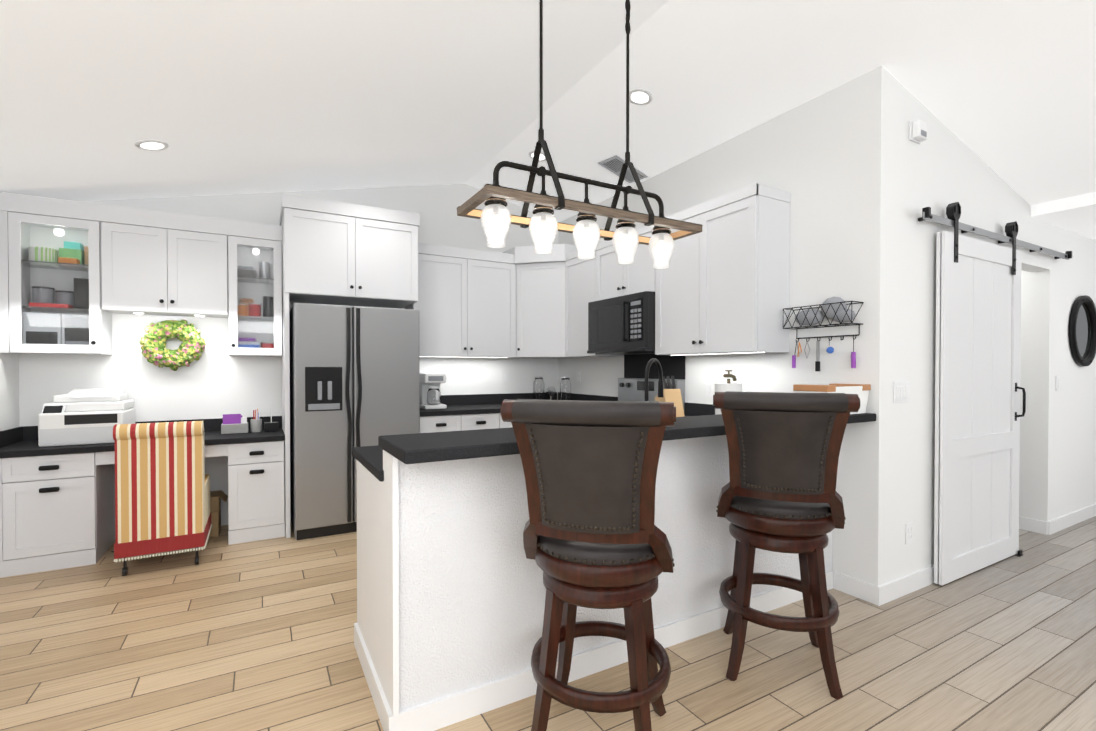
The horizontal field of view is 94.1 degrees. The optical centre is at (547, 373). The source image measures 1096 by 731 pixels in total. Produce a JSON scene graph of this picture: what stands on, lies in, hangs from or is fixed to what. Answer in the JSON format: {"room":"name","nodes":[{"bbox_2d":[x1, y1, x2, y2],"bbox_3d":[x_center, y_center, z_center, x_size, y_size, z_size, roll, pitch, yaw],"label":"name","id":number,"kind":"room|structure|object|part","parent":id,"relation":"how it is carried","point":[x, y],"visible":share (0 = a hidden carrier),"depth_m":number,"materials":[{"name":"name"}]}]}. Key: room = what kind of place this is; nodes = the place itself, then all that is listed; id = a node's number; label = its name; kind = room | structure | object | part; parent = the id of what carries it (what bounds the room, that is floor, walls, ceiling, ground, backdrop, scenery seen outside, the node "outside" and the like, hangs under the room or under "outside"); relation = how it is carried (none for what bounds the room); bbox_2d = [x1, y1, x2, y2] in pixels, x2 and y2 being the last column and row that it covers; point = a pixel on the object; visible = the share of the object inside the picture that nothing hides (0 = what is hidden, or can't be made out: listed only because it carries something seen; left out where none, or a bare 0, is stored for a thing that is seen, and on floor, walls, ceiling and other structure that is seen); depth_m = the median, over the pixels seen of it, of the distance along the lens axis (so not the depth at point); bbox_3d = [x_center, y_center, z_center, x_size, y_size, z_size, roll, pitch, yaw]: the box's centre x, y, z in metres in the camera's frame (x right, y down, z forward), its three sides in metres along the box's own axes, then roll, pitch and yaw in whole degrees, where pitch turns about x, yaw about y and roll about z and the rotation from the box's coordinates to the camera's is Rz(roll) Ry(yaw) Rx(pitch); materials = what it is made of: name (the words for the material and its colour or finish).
{"room":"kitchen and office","nodes":[
{"label":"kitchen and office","id":0,"kind":"room"},
{"bbox_2d":[0,212,19,430],"bbox_3d":[-1.723,-0.360,-0.092,0.150,3.300,8.650,0,1,-29],"label":"wall","id":1,"kind":"structure","parent":0,"point":[9,394],"depth_m":3.44,"materials":[{"name":"white paint"}]},
{"bbox_2d":[0,426,23,448],"bbox_3d":[-3.547,0.423,3.323,0.020,0.099,0.576,0,1,-29],"label":"backsplash","id":2,"kind":"structure","parent":1,"relation":"attached to","point":[10,436],"depth_m":3.41,"materials":[{"name":"black stone"}]},
{"bbox_2d":[19,183,557,525],"bbox_3d":[-1.835,-0.411,4.727,5.000,3.300,0.150,0,1,-29],"label":"wall","id":3,"kind":"structure","parent":0,"point":[215,381],"depth_m":4.19,"materials":[{"name":"white paint"}]},
{"bbox_2d":[20,308,55,351],"bbox_3d":[-3.494,-0.288,3.561,0.190,0.260,0.200,0,1,-29],"label":"upper cabinet","id":4,"kind":"object","parent":3,"relation":"attached to","point":[37,328],"depth_m":3.40,"materials":[{"name":"white"}]},
{"bbox_2d":[56,312,107,354],"bbox_3d":[-3.324,-0.289,3.655,0.190,0.260,0.203,0,1,-29],"label":"upper cabinet","id":5,"kind":"object","parent":3,"relation":"attached to","point":[75,331],"depth_m":3.51,"materials":[{"name":"white wood"}]},
{"bbox_2d":[24,417,283,440],"bbox_3d":[-2.989,0.416,3.981,1.641,0.099,0.020,0,1,-29],"label":"backsplash","id":6,"kind":"structure","parent":3,"relation":"attached to","point":[30,432],"depth_m":4.11,"materials":[{"name":"black stone"}]},
{"bbox_2d":[96,203,231,319],"bbox_3d":[-2.862,-0.817,3.869,0.748,0.730,0.317,0,1,-29],"label":"upper cabinet","id":7,"kind":"object","parent":3,"relation":"attached to","point":[155,268],"depth_m":3.72,"materials":[{"name":"white wood"}]},
{"bbox_2d":[139,319,205,370],"bbox_3d":[-2.890,-0.221,3.936,0.415,0.403,0.145,0,1,-29],"label":"wreath","id":8,"kind":"object","parent":3,"relation":"attached to","point":[153,340],"visible":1,"depth_m":3.90,"materials":[{"name":"green plant"}]},
{"bbox_2d":[280,193,419,308],"bbox_3d":[-1.688,-0.987,4.344,1.035,0.740,0.643,0,1,-29],"label":"upper cabinet","id":9,"kind":"object","parent":3,"relation":"attached to","point":[339,253],"visible":0.96,"depth_m":4.08,"materials":[{"name":"white wood"}]},
{"bbox_2d":[405,243,512,357],"bbox_3d":[-0.812,-0.714,5.006,1.089,1.100,0.358,0,1,-29],"label":"upper cabinet","id":10,"kind":"object","parent":3,"relation":"attached to","point":[465,306],"depth_m":4.86,"materials":[{"name":"white wood"}]},
{"bbox_2d":[440,393,555,403],"bbox_3d":[-0.646,0.263,5.305,1.708,0.102,0.020,0,1,-29],"label":"backsplash","id":11,"kind":"structure","parent":3,"relation":"attached to","point":[483,398],"depth_m":5.31,"materials":[{"name":"black stone"}]},
{"bbox_2d":[513,244,560,357],"bbox_3d":[-0.034,-0.717,5.249,0.741,1.100,0.702,0,1,-29],"label":"upper cabinet","id":12,"kind":"object","parent":3,"relation":"attached to","point":[536,277],"depth_m":5.07,"materials":[{"name":"white wood"}]},
{"bbox_2d":[0,516,1095,730],"bbox_3d":[2.353,1.289,2.317,12.500,0.050,8.800,0,1,-29],"label":"floor","id":13,"kind":"structure","parent":0,"point":[223,635],"depth_m":2.28,"materials":[{"name":"brown wood"}]},
{"bbox_2d":[0,453,114,577],"bbox_3d":[-3.306,0.883,3.493,0.440,0.738,0.566,0,1,-29],"label":"base cabinet","id":14,"kind":"object","parent":13,"relation":"on","point":[57,507],"depth_m":3.26,"materials":[{"name":"white wood"}]},
{"bbox_2d":[0,429,287,456],"bbox_3d":[-2.847,0.489,3.731,1.641,0.040,0.596,0,1,-29],"label":"countertop","id":15,"kind":"structure","parent":14,"relation":"on","point":[22,448],"depth_m":3.40,"materials":[{"name":"black stone"}]},
{"bbox_2d":[38,388,134,446],"bbox_3d":[-3.194,0.289,3.562,0.430,0.362,0.414,0,1,-29],"label":"printer","id":16,"kind":"object","parent":15,"relation":"on","point":[84,416],"visible":0.94,"depth_m":3.42,"materials":[{"name":"white plastic"}]},
{"bbox_2d":[204,404,277,434],"bbox_3d":[-2.448,0.356,3.969,0.620,0.220,0.180,0,1,-29],"label":"desk organizer","id":17,"kind":"object","parent":15,"relation":"on","point":[234,423],"visible":0.92,"depth_m":4.00,"materials":[{"name":"silver metal"}]},
{"bbox_2d":[113,421,211,575],"bbox_3d":[-2.581,0.780,3.458,0.469,0.945,0.596,0,1,-29],"label":"desk chair","id":18,"kind":"object","parent":13,"relation":"on","point":[162,491],"visible":1,"depth_m":3.22,"materials":[{"name":"fabric"}]},
{"bbox_2d":[209,490,227,536],"bbox_3d":[-2.631,1.094,4.000,0.193,0.302,0.260,0,1,-29],"label":"box","id":19,"kind":"object","parent":13,"relation":"on","point":[216,497],"visible":0.58,"depth_m":3.92,"materials":[{"name":"beige cardboard"}]},
{"bbox_2d":[224,441,287,544],"bbox_3d":[-2.311,0.877,4.056,0.367,0.738,0.566,0,1,-29],"label":"base cabinet","id":20,"kind":"object","parent":13,"relation":"on","point":[258,473],"depth_m":3.81,"materials":[{"name":"white wood"}]},
{"bbox_2d":[289,303,419,539],"bbox_3d":[-1.641,0.355,4.313,0.933,1.775,0.757,0,1,-29],"label":"fridge","id":21,"kind":"object","parent":13,"relation":"on","point":[354,376],"visible":0.85,"depth_m":3.94,"materials":[{"name":"silver metal"}]},
{"bbox_2d":[352,445,383,481],"bbox_3d":[0.343,0.801,2.759,2.552,0.917,0.643,0,1,-29],"label":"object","id":22,"kind":"structure","parent":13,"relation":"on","point":[369,459],"depth_m":2.13,"materials":[{"name":"black"}]},
{"bbox_2d":[645,358,662,400],"bbox_3d":[0.579,0.130,2.696,0.212,0.424,0.186,0,1,-29],"label":"kitchen faucet","id":23,"kind":"object","parent":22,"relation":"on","point":[660,381],"visible":0.62,"depth_m":2.71,"materials":[{"name":"black metal"}]},
{"bbox_2d":[655,376,684,416],"bbox_3d":[0.695,0.177,2.912,0.100,0.326,0.213,0,1,-9],"label":"knife block","id":24,"kind":"object","parent":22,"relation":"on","point":[670,394],"visible":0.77,"depth_m":2.87,"materials":[{"name":"brown wood"}]},
{"bbox_2d":[715,370,741,414],"bbox_3d":[1.102,0.158,3.115,0.170,0.360,0.170,0,1,-29],"label":"paper towel holder","id":25,"kind":"object","parent":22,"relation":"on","point":[727,386],"visible":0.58,"depth_m":3.08,"materials":[{"name":"white paper"}]},
{"bbox_2d":[420,416,467,432],"bbox_3d":[-1.059,0.801,4.746,0.433,0.875,0.596,0,1,-29],"label":"base cabinet","id":26,"kind":"object","parent":13,"relation":"on","point":[428,424],"depth_m":4.48,"materials":[{"name":"white wood"}]},
{"bbox_2d":[420,404,501,415],"bbox_3d":[-0.488,0.338,5.053,1.734,0.040,0.616,0,1,-29],"label":"countertop","id":27,"kind":"structure","parent":26,"relation":"on","point":[452,409],"depth_m":4.61,"materials":[{"name":"black stone"}]},
{"bbox_2d":[420,373,446,408],"bbox_3d":[-1.072,0.158,4.745,0.200,0.325,0.261,0,1,-29],"label":"coffee maker","id":28,"kind":"object","parent":27,"relation":"on","point":[430,395],"visible":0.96,"depth_m":4.68,"materials":[{"name":"white plastic"}]},
{"bbox_2d":[534,377,543,399],"bbox_3d":[-0.097,0.172,5.458,0.114,0.282,0.114,-1,1,-41],"label":"jar","id":29,"kind":"object","parent":27,"relation":"on","point":[538,383],"depth_m":5.41,"materials":[{"name":"clear glass"}]},
{"bbox_2d":[546,387,555,399],"bbox_3d":[0.032,0.224,5.353,0.100,0.179,0.078,0,1,-29],"label":"wine glass","id":30,"kind":"object","parent":27,"relation":"on","point":[550,391],"depth_m":5.34,"materials":[{"name":"clear glass"}]},
{"bbox_2d":[560,377,570,399],"bbox_3d":[0.181,0.174,5.271,0.114,0.282,0.114,-1,1,-41],"label":"jar","id":31,"kind":"object","parent":27,"relation":"on","point":[565,388],"depth_m":5.22,"materials":[{"name":"clear glass"}]},
{"bbox_2d":[468,412,507,429],"bbox_3d":[-0.761,0.799,4.914,0.492,0.875,0.596,0,1,-29],"label":"base cabinet","id":32,"kind":"object","parent":13,"relation":"on","point":[486,420],"depth_m":4.68,"materials":[{"name":"white wood"}]},
{"bbox_2d":[500,399,675,730],"bbox_3d":[0.160,0.675,1.693,0.688,1.202,0.690,0,1,-29],"label":"bar stool","id":33,"kind":"object","parent":13,"relation":"on","point":[594,537],"visible":1,"depth_m":1.54,"materials":[{"name":"brown wood"}]},
{"bbox_2d":[398,435,831,710],"bbox_3d":[0.548,0.764,2.434,2.518,0.998,0.120,0,1,-29],"label":"wall","id":34,"kind":"structure","parent":13,"relation":"on","point":[472,592],"depth_m":1.94,"materials":[{"name":"white paint"}]},
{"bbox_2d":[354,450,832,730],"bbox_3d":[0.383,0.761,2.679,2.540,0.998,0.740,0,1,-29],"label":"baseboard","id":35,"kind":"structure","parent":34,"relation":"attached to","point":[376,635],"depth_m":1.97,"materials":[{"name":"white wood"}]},
{"bbox_2d":[378,413,875,463],"bbox_3d":[0.585,0.243,2.326,2.552,0.042,0.395,0,1,-29],"label":"countertop","id":36,"kind":"structure","parent":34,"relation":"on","point":[431,447],"depth_m":1.77,"materials":[{"name":"black stone"}]},
{"bbox_2d":[793,383,870,413],"bbox_3d":[1.546,0.137,2.777,0.396,0.158,0.193,0,1,-29],"label":"basket","id":37,"kind":"object","parent":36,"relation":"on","point":[861,391],"visible":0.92,"depth_m":2.73,"materials":[{"name":"white fabric"}]},
{"bbox_2d":[618,353,684,408],"bbox_3d":[0.584,0.536,4.193,0.715,1.416,0.768,0,1,-29],"label":"range","id":38,"kind":"object","parent":13,"relation":"on","point":[631,385],"visible":0.25,"depth_m":4.37,"materials":[{"name":"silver metal"}]},
{"bbox_2d":[713,391,859,698],"bbox_3d":[0.982,0.670,2.167,0.692,1.202,0.684,0,1,-29],"label":"bar stool","id":39,"kind":"object","parent":13,"relation":"on","point":[779,493],"visible":1,"depth_m":2.02,"materials":[{"name":"brown wood"}]},
{"bbox_2d":[1015,550,1022,556],"bbox_3d":[3.233,1.234,3.543,0.060,0.035,0.083,0,1,-29],"label":"floor guide","id":40,"kind":"object","parent":13,"relation":"on","point":[1019,553],"visible":0.45,"depth_m":3.50,"materials":[{"name":"black metal"}]},
{"bbox_2d":[0,0,1095,239],"bbox_3d":[2.919,-1.571,2.607,11.200,0.916,8.800,0,1,-29],"label":"ceiling","id":41,"kind":"structure","parent":0,"point":[238,96],"depth_m":2.84,"materials":[{"name":"white paint"}]},
{"bbox_2d":[135,139,168,150],"bbox_3d":[-2.393,-1.382,3.086,0.164,0.041,0.168,0,1,-29],"label":"recessed light","id":42,"kind":"object","parent":41,"relation":"in","point":[152,145],"visible":1,"depth_m":3.08,"materials":[{"name":"white plastic"}]},
{"bbox_2d":[529,150,545,161],"bbox_3d":[-0.084,-1.867,4.375,0.164,0.041,0.168,0,1,-29],"label":"recessed light","id":43,"kind":"object","parent":41,"relation":"in","point":[541,158],"visible":0.44,"depth_m":4.37,"materials":[{"name":"white plastic"}]},
{"bbox_2d":[457,0,702,268],"bbox_3d":[0.152,-1.127,2.018,0.972,1.332,0.304,0,1,-29],"label":"pendant light","id":44,"kind":"object","parent":41,"relation":"hanging from","point":[496,217],"visible":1,"depth_m":1.97,"materials":[{"name":"brown metal"}]},
{"bbox_2d":[597,155,647,183],"bbox_3d":[0.639,-1.731,4.338,0.394,0.099,0.220,0,1,-38],"label":"ceiling vent","id":45,"kind":"object","parent":41,"relation":"in","point":[613,164],"visible":0.79,"depth_m":4.32,"materials":[{"name":"white plastic"}]},
{"bbox_2d":[629,88,652,104],"bbox_3d":[0.608,-1.832,3.377,0.164,0.041,0.168,0,1,-29],"label":"recessed light","id":46,"kind":"object","parent":41,"relation":"in","point":[639,96],"visible":0.98,"depth_m":3.37,"materials":[{"name":"white plastic"}]},
{"bbox_2d":[558,65,1011,585],"bbox_3d":[1.653,-0.411,4.735,1.680,3.300,3.570,0,1,-29],"label":"wall","id":47,"kind":"structure","parent":0,"point":[856,172],"depth_m":2.98,"materials":[{"name":"white paint"}]},
{"bbox_2d":[561,244,623,357],"bbox_3d":[0.405,-0.713,4.858,0.361,1.100,0.577,0,1,-29],"label":"upper cabinet","id":48,"kind":"object","parent":47,"relation":"attached to","point":[578,276],"depth_m":4.83,"materials":[{"name":"white wood"}]},
{"bbox_2d":[597,240,616,300],"bbox_3d":[0.675,-0.893,4.420,0.320,0.530,0.448,0,1,-29],"label":"upper cabinet","id":49,"kind":"object","parent":47,"relation":"attached to","point":[606,255],"depth_m":4.41,"materials":[{"name":"white wood"}]},
{"bbox_2d":[556,392,714,415],"bbox_3d":[0.850,0.273,4.427,0.020,0.102,2.970,0,1,-29],"label":"backsplash","id":50,"kind":"structure","parent":47,"relation":"attached to","point":[689,409],"depth_m":3.98,"materials":[{"name":"black stone"}]},
{"bbox_2d":[617,225,653,296],"bbox_3d":[0.839,-0.890,4.131,0.320,0.530,0.449,0,1,-29],"label":"upper cabinet","id":51,"kind":"object","parent":47,"relation":"attached to","point":[636,277],"depth_m":4.03,"materials":[{"name":"white wood"}]},
{"bbox_2d":[587,291,654,353],"bbox_3d":[0.702,-0.400,4.250,0.445,0.448,0.774,0,1,-29],"label":"microwave","id":52,"kind":"object","parent":51,"relation":"attached to","point":[624,324],"visible":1,"depth_m":4.06,"materials":[{"name":"black plastic"}]},
{"bbox_2d":[653,209,688,355],"bbox_3d":[1.074,-0.646,3.717,0.320,1.010,0.509,0,1,-29],"label":"upper cabinet","id":53,"kind":"object","parent":47,"relation":"attached to","point":[670,284],"depth_m":3.69,"materials":[{"name":"white wood"}]},
{"bbox_2d":[706,382,712,397],"bbox_3d":[1.205,0.123,3.816,0.009,0.115,0.070,0,1,-29],"label":"electrical outlet plate","id":54,"kind":"object","parent":47,"relation":"attached to","point":[709,390],"visible":1,"depth_m":3.81,"materials":[{"name":"white plastic"}]},
{"bbox_2d":[689,183,790,354],"bbox_3d":[1.267,-0.642,3.376,0.320,1.010,0.508,0,1,-29],"label":"upper cabinet","id":55,"kind":"object","parent":47,"relation":"attached to","point":[720,284],"depth_m":3.21,"materials":[{"name":"white wood"}]},
{"bbox_2d":[783,297,863,370],"bbox_3d":[1.604,-0.228,2.998,0.116,0.430,0.424,0,1,-29],"label":"utensil rack","id":56,"kind":"object","parent":47,"relation":"attached to","point":[835,309],"visible":0.94,"depth_m":2.96,"materials":[{"name":"black metal"}]},
{"bbox_2d":[893,382,909,402],"bbox_3d":[1.996,0.103,2.878,0.165,0.115,0.010,0,1,-29],"label":"light switch","id":57,"kind":"object","parent":47,"relation":"attached to","point":[901,391],"visible":1,"depth_m":2.87,"materials":[{"name":"white plastic"}]},
{"bbox_2d":[873,565,933,605],"bbox_3d":[2.535,1.205,3.193,1.708,0.100,0.014,0,1,-29],"label":"baseboard","id":58,"kind":"structure","parent":47,"relation":"attached to","point":[882,594],"depth_m":2.89,"materials":[{"name":"white wood"}]},
{"bbox_2d":[905,522,911,543],"bbox_3d":[2.074,0.916,2.931,0.070,0.115,0.009,0,1,-29],"label":"outlet","id":59,"kind":"object","parent":47,"relation":"attached to","point":[908,532],"visible":1,"depth_m":2.92,"materials":[{"name":"white plastic"}]},
{"bbox_2d":[909,120,926,143],"bbox_3d":[2.109,-1.380,2.902,0.110,0.105,0.052,0,1,-29],"label":"detector","id":60,"kind":"object","parent":47,"relation":"attached to","point":[918,131],"visible":0.98,"depth_m":2.88,"materials":[{"name":"white plastic"}]},
{"bbox_2d":[1012,188,1050,271],"bbox_3d":[3.538,-1.427,3.809,0.700,1.250,0.120,0,1,-29],"label":"wall","id":61,"kind":"structure","parent":0,"point":[1031,230],"depth_m":3.75,"materials":[{"name":"white paint"}]},
{"bbox_2d":[918,202,1071,584],"bbox_3d":[3.082,0.108,3.428,2.215,2.266,0.119,0,1,-29],"label":"barn door","id":62,"kind":"structure","parent":61,"relation":"in","point":[977,398],"depth_m":3.21,"materials":[{"name":"white paint"}]},
{"bbox_3d":[3.072,-0.910,3.435,2.215,0.065,0.078,0,1,-29],"label":"barn door rail","id":63,"kind":"part","parent":62,"relation":"part of","materials":[{"name":"black metal"}]},
{"bbox_2d":[1019,224,1095,521],"bbox_3d":[4.786,-0.430,6.508,4.120,3.300,3.570,0,1,-29],"label":"wall","id":64,"kind":"structure","parent":0,"point":[1057,473],"depth_m":4.07,"materials":[{"name":"white paint"}]},
{"bbox_2d":[1019,516,1044,533],"bbox_3d":[3.574,1.191,4.470,0.014,0.100,1.154,0,1,-29],"label":"baseboard","id":65,"kind":"structure","parent":64,"relation":"attached to","point":[1028,524],"depth_m":4.02,"materials":[{"name":"white wood"}]},
{"bbox_2d":[1056,376,1059,390],"bbox_3d":[4.023,0.076,4.024,0.070,0.115,0.010,0,1,-29],"label":"light switch","id":66,"kind":"object","parent":64,"relation":"attached to","point":[1057,383],"visible":1,"depth_m":4.01,"materials":[{"name":"white plastic"}]},
{"bbox_2d":[1045,503,1095,534],"bbox_3d":[5.662,1.186,4.962,4.134,0.100,0.014,0,1,-29],"label":"baseboard","id":67,"kind":"structure","parent":64,"relation":"attached to","point":[1060,523],"depth_m":4.15,"materials":[{"name":"white wood"}]},
{"bbox_2d":[1069,295,1095,365],"bbox_3d":[4.476,-0.356,4.254,0.590,0.590,0.041,0,1,-29],"label":"round mirror","id":68,"kind":"object","parent":64,"relation":"attached to","point":[1082,330],"visible":1,"depth_m":4.27,"materials":[{"name":"black metal"}]}
]}

